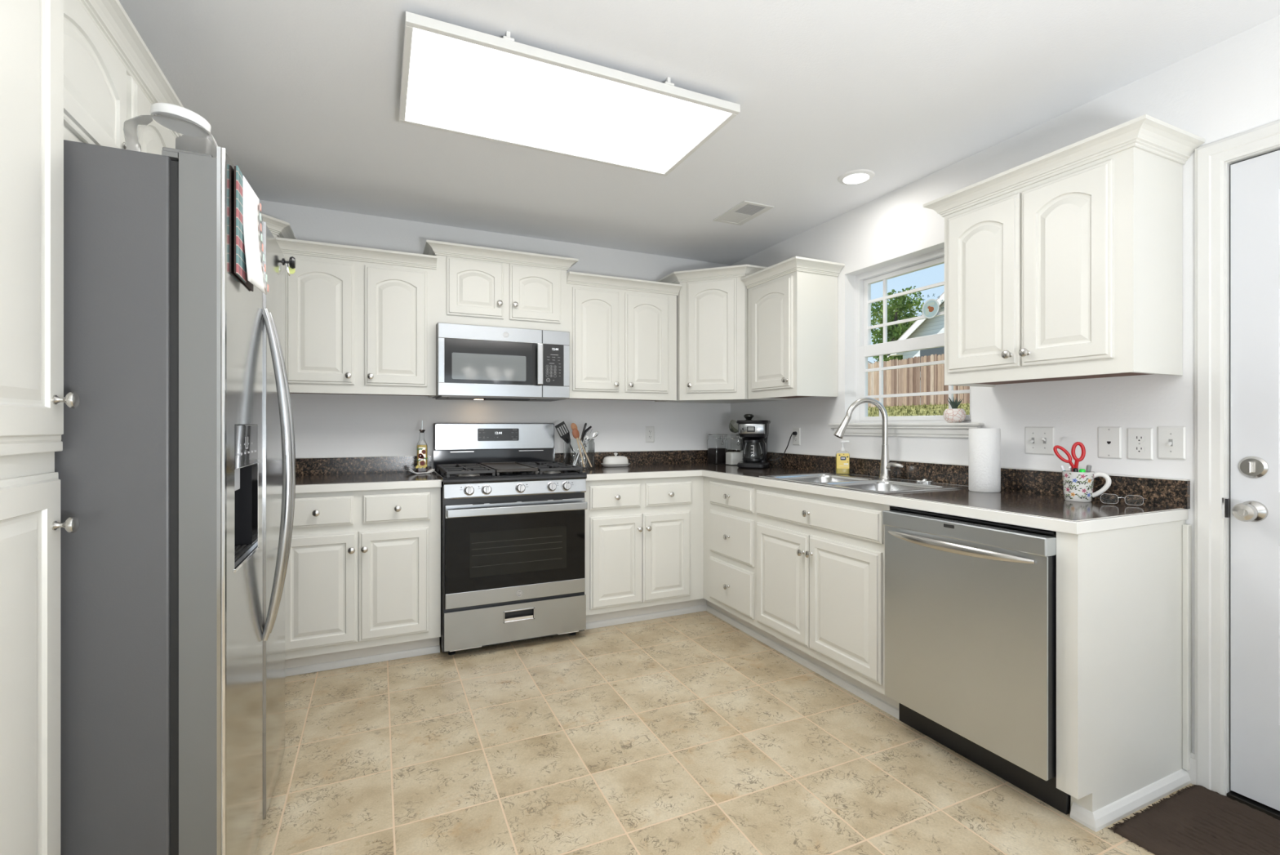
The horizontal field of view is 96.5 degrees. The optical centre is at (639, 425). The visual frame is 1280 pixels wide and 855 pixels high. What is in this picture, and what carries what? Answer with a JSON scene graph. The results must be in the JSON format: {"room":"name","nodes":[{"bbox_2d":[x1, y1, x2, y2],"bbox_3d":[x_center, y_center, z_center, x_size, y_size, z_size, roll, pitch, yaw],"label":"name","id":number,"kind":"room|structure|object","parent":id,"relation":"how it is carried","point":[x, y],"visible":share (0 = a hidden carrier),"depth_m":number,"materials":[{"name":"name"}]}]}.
{"room":"kitchen","nodes":[
{"label":"kitchen","id":0,"kind":"room"},
{"bbox_2d":[259,200,730,468],"bbox_3d":[-0.920,-0.023,3.732,3.820,2.433,0.100,0,0,-25],"label":"wall","id":1,"kind":"structure","parent":0,"point":[326,425],"depth_m":3.59,"materials":[{"name":"white paint"}]},
{"bbox_2d":[260,213,296,239],"bbox_3d":[-2.091,-0.598,2.762,0.680,0.857,0.685,0,0,-25],"label":"upper cabinet","id":2,"kind":"object","parent":1,"relation":"attached to","point":[278,228],"visible":0.03,"depth_m":2.88,"materials":[{"name":"white paint"}]},
{"bbox_2d":[275,236,437,397],"bbox_3d":[-1.552,-0.557,3.188,0.765,0.774,0.360,0,0,-25],"label":"upper cabinet","id":3,"kind":"object","parent":1,"relation":"attached to","point":[358,320],"visible":0.95,"depth_m":3.07,"materials":[{"name":"white paint"}]},
{"bbox_2d":[295,455,431,475],"bbox_3d":[-1.909,0.232,3.213,1.386,0.094,0.019,0,0,-25],"label":"backsplash","id":4,"kind":"structure","parent":1,"relation":"attached to","point":[304,466],"depth_m":3.32,"materials":[{"name":"stone"}]},
{"bbox_2d":[422,240,578,331],"bbox_3d":[-0.856,-0.801,3.507,0.881,0.452,0.360,0,0,-25],"label":"upper cabinet","id":5,"kind":"object","parent":1,"relation":"attached to","point":[480,286],"visible":0.98,"depth_m":3.36,"materials":[{"name":"white paint"}]},
{"bbox_2d":[432,322,569,401],"bbox_3d":[-0.840,-0.361,3.471,0.761,0.424,0.438,0,0,-25],"label":"microwave","id":6,"kind":"object","parent":5,"relation":"attached to","point":[473,362],"visible":1,"depth_m":3.30,"materials":[{"name":"grey metal"}]},
{"bbox_2d":[566,271,681,401],"bbox_3d":[-0.151,-0.557,3.830,0.784,0.774,0.360,0,0,-25],"label":"upper cabinet","id":7,"kind":"object","parent":1,"relation":"attached to","point":[623,331],"visible":0.99,"depth_m":3.71,"materials":[{"name":"white paint"}]},
{"bbox_2d":[645,426,654,442],"bbox_3d":[0.072,0.064,4.128,0.070,0.114,0.007,0,0,-25],"label":"electrical outlet","id":8,"kind":"object","parent":1,"relation":"attached to","point":[650,430],"visible":1,"depth_m":4.13,"materials":[{"name":"white plastic"}]},
{"bbox_2d":[655,264,777,403],"bbox_3d":[0.536,-0.598,3.959,0.679,0.857,0.697,0,0,-25],"label":"upper cabinet","id":9,"kind":"object","parent":1,"relation":"attached to","point":[712,303],"visible":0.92,"depth_m":3.77,"materials":[{"name":"white paint"}]},
{"bbox_2d":[118,0,1279,265],"bbox_3d":[0.766,-1.290,0.050,3.820,0.100,8.200,0,0,-25],"label":"ceiling","id":10,"kind":"structure","parent":0,"point":[302,96],"depth_m":2.08,"materials":[{"name":"white paint"}]},
{"bbox_2d":[399,11,740,176],"bbox_3d":[-0.280,-1.210,2.190,1.169,0.059,0.617,0,0,-25],"label":"ceiling light","id":11,"kind":"object","parent":10,"relation":"attached to","point":[456,79],"visible":1,"depth_m":2.10,"materials":[{"name":"white paint"}]},
{"bbox_2d":[712,200,773,225],"bbox_3d":[0.599,-1.237,3.339,0.200,0.006,0.326,0,0,-25],"label":"ceiling vent","id":12,"kind":"object","parent":10,"relation":"in","point":[744,211],"visible":1,"depth_m":3.32,"materials":[{"name":"white plastic"}]},
{"bbox_2d":[837,168,875,185],"bbox_3d":[1.078,-1.234,2.852,0.174,0.012,0.174,0,0,-25],"label":"recessed light","id":13,"kind":"object","parent":10,"relation":"in","point":[858,176],"visible":1,"depth_m":2.83,"materials":[{"name":"white plastic"}]},
{"bbox_2d":[255,610,1193,854],"bbox_3d":[0.835,1.218,0.081,3.970,0.050,8.200,0,0,-25],"label":"floor","id":14,"kind":"structure","parent":0,"point":[689,733],"depth_m":1.99,"materials":[{"name":"tile"}]},
{"bbox_2d":[0,0,79,854],"bbox_3d":[-1.221,0.083,0.747,0.583,2.220,0.666,0,0,-25],"label":"pantry cabinet","id":15,"kind":"object","parent":14,"relation":"on","point":[32,399],"visible":1,"depth_m":0.99,"materials":[{"name":"white paint"}]},
{"bbox_2d":[54,139,295,854],"bbox_3d":[-1.394,0.300,1.495,0.835,1.787,0.922,0,0,-25],"label":"refrigerator","id":16,"kind":"object","parent":14,"relation":"on","point":[175,465],"visible":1,"depth_m":1.18,"materials":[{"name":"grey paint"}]},
{"bbox_2d":[123,102,217,151],"bbox_3d":[-1.076,-0.644,1.324,0.158,0.161,0.156,0,0,-25],"label":"plastic jar","id":17,"kind":"object","parent":16,"relation":"on","point":[177,118],"visible":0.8,"depth_m":1.30,"materials":[{"name":"white plastic"}]},
{"bbox_2d":[234,164,268,294],"bbox_3d":[-0.946,-0.466,1.395,0.037,0.247,0.208,0,0,-25],"label":"notepad","id":18,"kind":"object","parent":16,"relation":"attached to","point":[248,264],"visible":1,"depth_m":1.37,"materials":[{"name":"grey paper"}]},
{"bbox_2d":[283,256,295,275],"bbox_3d":[-1.222,-0.556,1.994,0.037,0.068,0.043,0,0,-25],"label":"hook","id":19,"kind":"object","parent":16,"relation":"attached to","point":[291,269],"visible":1,"depth_m":1.99,"materials":[{"name":"black plastic"}]},
{"bbox_2d":[284,487,440,668],"bbox_3d":[-1.776,0.756,2.920,1.386,0.875,0.661,0,0,-25],"label":"base cabinet","id":20,"kind":"object","parent":14,"relation":"on","point":[363,574],"visible":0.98,"depth_m":2.79,"materials":[{"name":"white paint"}]},
{"bbox_2d":[284,644,439,676],"bbox_3d":[-1.685,1.176,2.721,1.387,0.034,0.012,0,0,-25],"label":"trim","id":21,"kind":"structure","parent":20,"relation":"attached to","point":[433,649],"depth_m":2.85,"materials":[{"name":"white paint"}]},
{"bbox_2d":[295,454,441,493],"bbox_3d":[-1.781,0.249,2.933,1.386,0.136,0.635,0,0,-25],"label":"countertop","id":22,"kind":"structure","parent":20,"relation":"on","point":[333,473],"depth_m":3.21,"materials":[{"name":"stone"}]},
{"bbox_2d":[405,467,435,473],"bbox_3d":[-1.275,0.260,3.317,0.141,0.035,0.090,0,0,-36],"label":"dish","id":23,"kind":"object","parent":22,"relation":"on","point":[409,469],"visible":0.94,"depth_m":3.30,"materials":[{"name":"white ceramic"}]},
{"bbox_2d":[415,420,427,472],"bbox_3d":[-1.274,0.121,3.333,0.067,0.300,0.060,0,0,-25],"label":"oil bottle","id":24,"kind":"object","parent":23,"relation":"on","point":[422,450],"visible":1,"depth_m":3.31,"materials":[{"name":"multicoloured glass"}]},
{"bbox_2d":[432,422,587,654],"bbox_3d":[-0.776,0.590,3.330,0.770,1.207,0.732,0,0,-25],"label":"gas range","id":25,"kind":"object","parent":14,"relation":"on","point":[513,516],"visible":0.99,"depth_m":3.07,"materials":[{"name":"silver metal"}]},
{"bbox_2d":[432,466,586,485],"bbox_3d":[-0.777,0.288,3.331,0.770,0.050,0.639,0,0,-25],"label":"cooktop","id":26,"kind":"object","parent":25,"relation":"in","point":[575,477],"depth_m":3.08,"materials":[{"name":"black metal"}]},
{"bbox_2d":[584,475,706,622],"bbox_3d":[-0.050,0.756,3.711,0.863,0.875,0.661,0,0,-25],"label":"base cabinet","id":27,"kind":"object","parent":14,"relation":"on","point":[644,537],"visible":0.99,"depth_m":3.43,"materials":[{"name":"white paint"}]},
{"bbox_2d":[703,475,765,635],"bbox_3d":[0.755,0.756,3.504,0.661,0.875,0.620,0,0,-25],"label":"base cabinet","id":28,"kind":"object","parent":14,"relation":"on","point":[729,506],"visible":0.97,"depth_m":3.30,"materials":[{"name":"white paint"}]},
{"bbox_2d":[586,604,899,719],"bbox_3d":[0.358,1.175,2.826,0.861,0.036,1.523,0,0,-25],"label":"trim","id":29,"kind":"structure","parent":14,"relation":"on","point":[870,698],"depth_m":3.11,"materials":[{"name":"white paint"}]},
{"bbox_2d":[755,484,899,708],"bbox_3d":[1.070,0.756,2.816,0.661,0.875,0.893,0,0,-25],"label":"base cabinet","id":30,"kind":"object","parent":14,"relation":"on","point":[820,558],"visible":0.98,"depth_m":2.61,"materials":[{"name":"white paint"}]},
{"bbox_2d":[555,448,1190,534],"bbox_3d":[0.633,0.249,2.875,1.408,0.136,2.751,0,0,-25],"label":"countertop","id":31,"kind":"structure","parent":30,"relation":"on","point":[1034,498],"depth_m":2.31,"materials":[{"name":"stone"}]},
{"bbox_2d":[564,438,595,469],"bbox_3d":[-0.394,0.183,3.698,0.166,0.192,0.166,0,0,-25],"label":"jar","id":32,"kind":"object","parent":31,"relation":"on","point":[591,445],"visible":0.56,"depth_m":3.70,"materials":[{"name":"clear glass"}]},
{"bbox_2d":[555,421,581,466],"bbox_3d":[-0.459,0.121,3.671,0.192,0.297,0.014,0,0,-35],"label":"slotted spatula","id":33,"kind":"object","parent":32,"relation":"in","point":[566,437],"visible":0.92,"depth_m":3.65,"materials":[{"name":"black plastic"}]},
{"bbox_2d":[572,428,584,466],"bbox_3d":[-0.392,0.144,3.647,0.081,0.249,0.018,0,0,-10],"label":"wooden spoon","id":34,"kind":"object","parent":32,"relation":"in","point":[575,433],"visible":1,"depth_m":3.64,"materials":[{"name":"beige wood"}]},
{"bbox_2d":[572,428,579,438],"bbox_3d":[-0.409,0.052,3.644,0.047,0.068,0.014,-14,2,-24],"label":"bowl","id":35,"kind":"object","parent":34,"relation":"on","point":[575,433],"depth_m":3.64,"materials":[{"name":"brown wood"}]},
{"bbox_2d":[572,422,586,465],"bbox_3d":[-0.391,0.126,3.704,0.106,0.285,0.023,0,0,-38],"label":"utensil","id":36,"kind":"object","parent":32,"relation":"in","point":[585,424],"visible":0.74,"depth_m":3.71,"materials":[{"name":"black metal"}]},
{"bbox_2d":[573,437,586,465],"bbox_3d":[-0.388,0.173,3.656,0.096,0.191,0.008,0,0,-39],"label":"tongs","id":37,"kind":"object","parent":32,"relation":"in","point":[575,461],"visible":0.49,"depth_m":3.65,"materials":[{"name":"silver metal"}]},
{"bbox_2d":[570,422,592,466],"bbox_3d":[-0.375,0.126,3.671,0.137,0.284,0.017,0,0,-5],"label":"wooden spoon","id":38,"kind":"object","parent":32,"relation":"in","point":[573,425],"visible":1,"depth_m":3.67,"materials":[{"name":"beige wood"}]},
{"bbox_2d":[570,422,577,430],"bbox_3d":[-0.423,0.012,3.667,0.041,0.059,0.012,-24,1,-23],"label":"bowl","id":39,"kind":"object","parent":38,"relation":"on","point":[573,425],"depth_m":3.66,"materials":[{"name":"brown wood"}]},
{"bbox_2d":[578,437,586,466],"bbox_3d":[-0.366,0.172,3.666,0.049,0.188,0.052,0,0,43],"label":"wire whisk","id":40,"kind":"object","parent":32,"relation":"in","point":[582,453],"visible":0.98,"depth_m":3.67,"materials":[{"name":"silver metal"}]},
{"bbox_2d":[581,426,591,446],"bbox_3d":[-0.351,0.072,3.719,0.067,0.139,0.045,0,0,-29],"label":"utensil","id":41,"kind":"object","parent":32,"relation":"in","point":[587,429],"visible":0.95,"depth_m":3.70,"materials":[{"name":"black plastic"}]},
{"bbox_2d":[577,431,598,453],"bbox_3d":[-0.337,0.110,3.706,0.157,0.142,0.008,0,0,-34],"label":"spoon","id":42,"kind":"object","parent":32,"relation":"in","point":[595,434],"visible":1,"depth_m":3.73,"materials":[{"name":"silver metal"}]},
{"bbox_2d":[592,431,598,437],"bbox_3d":[-0.290,0.059,3.738,0.053,0.027,0.007,-47,18,-25],"label":"bowl","id":43,"kind":"object","parent":42,"relation":"on","point":[595,434],"depth_m":3.73,"materials":[{"name":"silver metal"}]},
{"bbox_2d":[601,452,630,466],"bbox_3d":[-0.165,0.232,3.886,0.204,0.093,0.132,0,0,-25],"label":"butter dish","id":44,"kind":"object","parent":31,"relation":"on","point":[615,460],"visible":1,"depth_m":3.84,"materials":[{"name":"white ceramic"}]},
{"bbox_2d":[601,462,630,466],"bbox_3d":[-0.165,0.269,3.886,0.204,0.020,0.132,0,0,-25],"label":"tray","id":45,"kind":"object","parent":31,"relation":"on","point":[606,464],"depth_m":3.83,"materials":[{"name":"white ceramic"}]},
{"bbox_2d":[706,433,727,463],"bbox_3d":[0.570,0.171,4.189,0.112,0.215,0.122,0,0,-30],"label":"canister","id":46,"kind":"object","parent":31,"relation":"on","point":[717,455],"visible":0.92,"depth_m":4.15,"materials":[{"name":"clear glass"}]},
{"bbox_2d":[724,434,742,465],"bbox_3d":[0.671,0.171,4.046,0.104,0.215,0.114,0,0,-19],"label":"canister","id":47,"kind":"object","parent":31,"relation":"on","point":[732,458],"visible":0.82,"depth_m":4.01,"materials":[{"name":"clear glass"}]},
{"bbox_2d":[728,419,738,432],"bbox_3d":[0.678,0.007,4.049,0.100,0.094,0.091,0,0,43],"label":"glass bowl","id":48,"kind":"object","parent":47,"relation":"on","point":[730,428],"visible":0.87,"depth_m":4.05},
{"bbox_2d":[736,420,770,468],"bbox_3d":[0.755,0.123,3.801,0.212,0.312,0.255,0,0,17],"label":"coffee maker","id":49,"kind":"object","parent":31,"relation":"on","point":[753,433],"visible":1,"depth_m":3.71,"materials":[{"name":"black plastic"}]},
{"bbox_2d":[743,413,753,420],"bbox_3d":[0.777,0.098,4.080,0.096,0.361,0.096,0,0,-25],"label":"lid","id":50,"kind":"object","parent":49,"relation":"on","point":[748,416],"visible":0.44,"depth_m":4.06,"materials":[{"name":"black plastic"}]},
{"bbox_2d":[769,431,796,460],"bbox_3d":[0.940,0.136,3.745,0.176,0.193,0.030,0,0,24],"label":"power cord","id":51,"kind":"object","parent":49,"relation":"attached to","point":[794,433],"visible":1,"depth_m":3.73,"materials":[{"name":"black plastic"}]},
{"bbox_2d":[759,472,968,493],"bbox_3d":[1.073,0.360,2.832,0.559,0.182,0.846,0,0,-25],"label":"sink","id":52,"kind":"object","parent":31,"relation":"in","point":[853,482],"visible":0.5,"depth_m":2.83,"materials":[{"name":"silver metal"}]},
{"bbox_2d":[835,440,849,474],"bbox_3d":[1.145,0.179,3.228,0.076,0.191,0.046,0,0,15],"label":"soap bottle","id":53,"kind":"object","parent":52,"relation":"on","point":[842,460],"visible":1,"depth_m":3.21,"materials":[{"name":"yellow plastic"}]},
{"bbox_2d":[915,478,934,483],"bbox_3d":[1.370,0.265,2.747,0.082,0.017,0.082,0,0,-25],"label":"strainer","id":54,"kind":"object","parent":52,"relation":"on","point":[924,480],"visible":1,"depth_m":2.73,"materials":[{"name":"silver metal"}]},
{"bbox_2d":[833,397,904,479],"bbox_3d":[1.169,0.066,2.946,0.336,0.419,0.112,0,0,10],"label":"faucet","id":55,"kind":"object","parent":31,"relation":"on","point":[886,466],"visible":1,"depth_m":2.94,"materials":[{"name":"silver metal"}]},
{"bbox_2d":[968,428,1000,492],"bbox_3d":[1.464,0.146,2.429,0.117,0.266,0.117,0,0,-25],"label":"paper towel roll","id":56,"kind":"object","parent":31,"relation":"on","point":[984,444],"visible":1,"depth_m":2.38,"materials":[{"name":"white paper"}]},
{"bbox_2d":[1062,470,1111,502],"bbox_3d":[1.630,0.224,2.098,0.097,0.109,0.136,0,0,-25],"label":"mug","id":57,"kind":"object","parent":31,"relation":"on","point":[1077,486],"visible":0.99,"depth_m":2.08,"materials":[{"name":"white ceramic"}]},
{"bbox_2d":[1053,441,1085,471],"bbox_3d":[1.603,0.166,2.134,0.097,0.211,0.018,0,0,33],"label":"scissors","id":58,"kind":"object","parent":57,"relation":"in","point":[1075,458],"visible":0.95,"depth_m":2.12,"materials":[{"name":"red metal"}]},
{"bbox_2d":[1072,467,1078,471],"bbox_3d":[1.603,0.213,2.096,0.024,0.113,0.015,0,0,33],"label":"marker","id":59,"kind":"object","parent":57,"relation":"in","point":[1074,469],"visible":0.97,"depth_m":2.09,"materials":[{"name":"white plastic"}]},
{"bbox_2d":[1062,472,1093,499],"bbox_3d":[1.622,0.224,2.116,0.096,0.100,0.096,0,0,-25],"label":"print","id":60,"kind":"object","parent":57,"relation":"attached to","point":[1076,486],"depth_m":2.08,"materials":[{"name":"multicoloured"}]},
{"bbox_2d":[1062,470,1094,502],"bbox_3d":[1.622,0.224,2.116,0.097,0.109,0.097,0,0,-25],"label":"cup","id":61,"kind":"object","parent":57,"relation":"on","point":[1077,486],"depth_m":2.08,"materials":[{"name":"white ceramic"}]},
{"bbox_2d":[1079,468,1085,471],"bbox_3d":[1.613,0.214,2.085,0.019,0.111,0.022,0,0,19],"label":"highlighter","id":62,"kind":"object","parent":57,"relation":"in","point":[1080,469],"visible":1,"depth_m":2.08,"materials":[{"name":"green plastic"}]},
{"bbox_2d":[1085,464,1091,471],"bbox_3d":[1.645,0.207,2.106,0.015,0.125,0.032,0,0,-31],"label":"pen","id":63,"kind":"object","parent":57,"relation":"in","point":[1088,468],"visible":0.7,"depth_m":2.10,"materials":[{"name":"grey plastic"}]},
{"bbox_2d":[1097,493,1146,505],"bbox_3d":[1.709,0.258,2.030,0.131,0.034,0.098,0,0,37],"label":"eyeglasses","id":64,"kind":"object","parent":31,"relation":"on","point":[1143,499],"visible":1,"depth_m":2.00,"materials":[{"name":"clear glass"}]},
{"bbox_2d":[882,506,1069,814],"bbox_3d":[1.352,0.759,2.110,0.700,0.868,0.622,0,0,-25],"label":"dishwasher","id":65,"kind":"object","parent":14,"relation":"on","point":[971,603],"visible":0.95,"depth_m":1.91,"materials":[{"name":"silver metal"}]},
{"bbox_2d":[1056,520,1186,812],"bbox_3d":[1.548,0.755,1.825,0.616,0.876,0.059,0,0,-25],"label":"end panel","id":66,"kind":"object","parent":14,"relation":"on","point":[1119,591],"visible":0.79,"depth_m":1.76,"materials":[{"name":"white paint"}]},
{"bbox_2d":[1070,768,1191,831],"bbox_3d":[1.578,1.172,1.825,0.559,0.042,0.069,0,0,-25],"label":"trim","id":67,"kind":"structure","parent":66,"relation":"attached to","point":[1095,820],"depth_m":1.76,"materials":[{"name":"white paint"}]},
{"bbox_2d":[1107,784,1279,854],"bbox_3d":[1.774,1.185,1.421,0.498,0.019,0.818,0,0,-25],"label":"floor mat","id":68,"kind":"object","parent":14,"relation":"on","point":[1196,820],"visible":1,"depth_m":1.67,"materials":[{"name":"brown fabric"}]},
{"bbox_2d":[730,15,1279,752],"bbox_3d":[2.456,-0.023,0.769,0.150,2.433,8.100,0,0,-25],"label":"wall","id":69,"kind":"structure","parent":0,"point":[1229,87],"depth_m":2.28,"materials":[{"name":"white paint"}]},
{"bbox_2d":[740,256,844,399],"bbox_3d":[0.921,-0.557,3.502,0.360,0.774,0.532,0,0,-25],"label":"upper cabinet","id":70,"kind":"object","parent":69,"relation":"attached to","point":[793,302],"visible":1,"depth_m":3.35,"materials":[{"name":"white paint"}]},
{"bbox_2d":[792,427,799,444],"bbox_3d":[1.017,0.071,3.720,0.007,0.114,0.072,0,0,-25],"label":"electrical outlet","id":71,"kind":"object","parent":69,"relation":"attached to","point":[796,438],"visible":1,"depth_m":3.71,"materials":[{"name":"white plastic"}]},
{"bbox_2d":[555,449,1190,508],"bbox_3d":[0.633,0.232,2.875,1.408,0.094,2.751,0,0,-25],"label":"backsplash","id":72,"kind":"structure","parent":69,"relation":"attached to","point":[1158,492],"depth_m":2.68,"materials":[{"name":"stone"}]},
{"bbox_2d":[827,248,984,437],"bbox_3d":[1.403,-0.413,3.026,0.184,0.940,0.950,0,0,-25],"label":"window","id":73,"kind":"structure","parent":69,"relation":"in","point":[864,425],"depth_m":3.13,"materials":[{"name":"white plastic"}]},
{"bbox_2d":[922,293,943,318],"bbox_3d":[1.504,-0.614,2.934,0.003,0.125,0.126,0,0,-25],"label":"window sticker","id":74,"kind":"object","parent":73,"relation":"attached to","point":[931,307],"visible":1,"depth_m":2.94,"materials":[{"name":"teal"}]},
{"bbox_2d":[942,396,965,422],"bbox_3d":[1.504,-0.076,2.733,0.096,0.126,0.096,0,0,-25],"label":"planter","id":75,"kind":"object","parent":73,"relation":"on","point":[955,415],"visible":1,"depth_m":2.71,"materials":[{"name":"grey ceramic"}]},
{"bbox_2d":[1024,426,1054,454],"bbox_3d":[1.636,0.062,2.349,0.023,0.114,0.116,0,0,-25],"label":"light switch","id":76,"kind":"object","parent":69,"relation":"attached to","point":[1037,440],"visible":1,"depth_m":2.35,"materials":[{"name":"white plastic"}]},
{"bbox_2d":[923,114,1204,386],"bbox_3d":[1.535,-0.557,2.162,0.360,0.774,0.779,0,0,-25],"label":"upper cabinet","id":77,"kind":"object","parent":69,"relation":"attached to","point":[1065,263],"visible":1,"depth_m":1.95,"materials":[{"name":"white paint"}]},
{"bbox_2d":[1097,426,1121,458],"bbox_3d":[1.747,0.063,2.127,0.006,0.118,0.076,0,0,-25],"label":"phone jack","id":78,"kind":"object","parent":69,"relation":"attached to","point":[1109,437],"visible":1,"depth_m":2.12,"materials":[{"name":"white plastic"}]},
{"bbox_2d":[1127,427,1153,460],"bbox_3d":[1.786,0.065,2.042,0.007,0.114,0.077,0,0,-25],"label":"electrical outlet","id":79,"kind":"object","parent":69,"relation":"attached to","point":[1140,440],"visible":1,"depth_m":2.04,"materials":[{"name":"white plastic"}]},
{"bbox_2d":[1133,434,1145,441],"bbox_3d":[1.783,0.046,2.041,0.001,0.027,0.034,0,0,-25],"label":"socket","id":80,"kind":"object","parent":79,"relation":"attached to","point":[1136,437],"depth_m":2.04,"materials":[{"name":"white plastic"}]},
{"bbox_2d":[1133,444,1145,453],"bbox_3d":[1.783,0.085,2.041,0.001,0.027,0.034,0,0,-25],"label":"socket","id":81,"kind":"object","parent":79,"relation":"attached to","point":[1136,448],"depth_m":2.04,"materials":[{"name":"white plastic"}]},
{"bbox_2d":[1157,426,1186,459],"bbox_3d":[1.815,0.059,1.958,0.023,0.114,0.077,0,0,-25],"label":"light switch","id":82,"kind":"object","parent":69,"relation":"attached to","point":[1171,440],"visible":1,"depth_m":1.96,"materials":[{"name":"white plastic"}]},
{"bbox_2d":[1182,524,1191,770],"bbox_3d":[1.833,0.741,1.915,0.028,0.820,0.016,0,0,-25],"label":"trim","id":83,"kind":"structure","parent":69,"relation":"attached to","point":[1186,528],"depth_m":1.91,"materials":[{"name":"white paint"}]},
{"bbox_2d":[1186,751,1195,784],"bbox_3d":[1.843,1.143,1.909,0.014,0.100,0.032,0,0,-25],"label":"baseboard","id":84,"kind":"structure","parent":69,"relation":"attached to","point":[1192,772],"depth_m":1.90,"materials":[{"name":"white paint"}]},
{"bbox_2d":[1194,120,1279,820],"bbox_3d":[2.109,0.137,1.464,0.222,2.112,1.012,0,0,-25],"label":"door","id":85,"kind":"structure","parent":69,"relation":"in","point":[1237,177],"depth_m":1.82,"materials":[{"name":"white paint"}]},
{"bbox_3d":[-0.904,-0.023,-0.770,0.100,2.433,8.100,0,0,-25],"label":"wall","id":86,"kind":"structure","parent":0,"visible":0},
{"bbox_2d":[63,0,183,155],"bbox_3d":[-1.570,-0.817,1.434,0.520,0.420,0.987,0,0,-25],"label":"upper cabinet","id":87,"kind":"object","parent":86,"relation":"attached to","point":[112,77],"visible":0.39,"depth_m":1.41,"materials":[{"name":"white paint"}]},
{"label":"outside","id":88,"kind":"structure","parent":0,"visible":0},
{"bbox_2d":[867,403,969,416],"bbox_3d":[15.620,-0.147,44.250,59.700,2.980,100.000,0,0,-25],"label":"ground","id":89,"kind":"structure","parent":88,"point":[913,410],"depth_m":20.57,"materials":[{"name":"green plant"}]},
{"bbox_2d":[867,285,924,363],"bbox_3d":[17.864,-5.303,39.978,4.091,8.623,3.924,0,0,-33],"label":"tree","id":90,"kind":"object","parent":89,"relation":"on","point":[895,331],"visible":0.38,"depth_m":39.54,"materials":[{"name":"green plant"}]},
{"bbox_2d":[887,291,944,404],"bbox_3d":[21.438,-4.532,29.866,9.900,8.450,12.100,0,0,-25],"label":"house","id":91,"kind":"structure","parent":89,"relation":"on","point":[935,325],"depth_m":31.43,"materials":[{"name":"white"}]},
{"bbox_2d":[867,353,969,407],"bbox_3d":[10.299,-1.661,21.965,0.085,1.910,13.909,0,0,-25],"label":"fence","id":92,"kind":"object","parent":89,"relation":"on","point":[900,380],"visible":0.16,"depth_m":21.74,"materials":[{"name":"brown wood"}]},
{"bbox_2d":[867,401,969,416],"bbox_3d":[8.157,-0.230,21.034,4.443,1.309,12.065,0,0,-25],"label":"grass tufts","id":93,"kind":"object","parent":89,"relation":"on","point":[924,406],"visible":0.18,"depth_m":20.57,"materials":[{"name":"green plant"}]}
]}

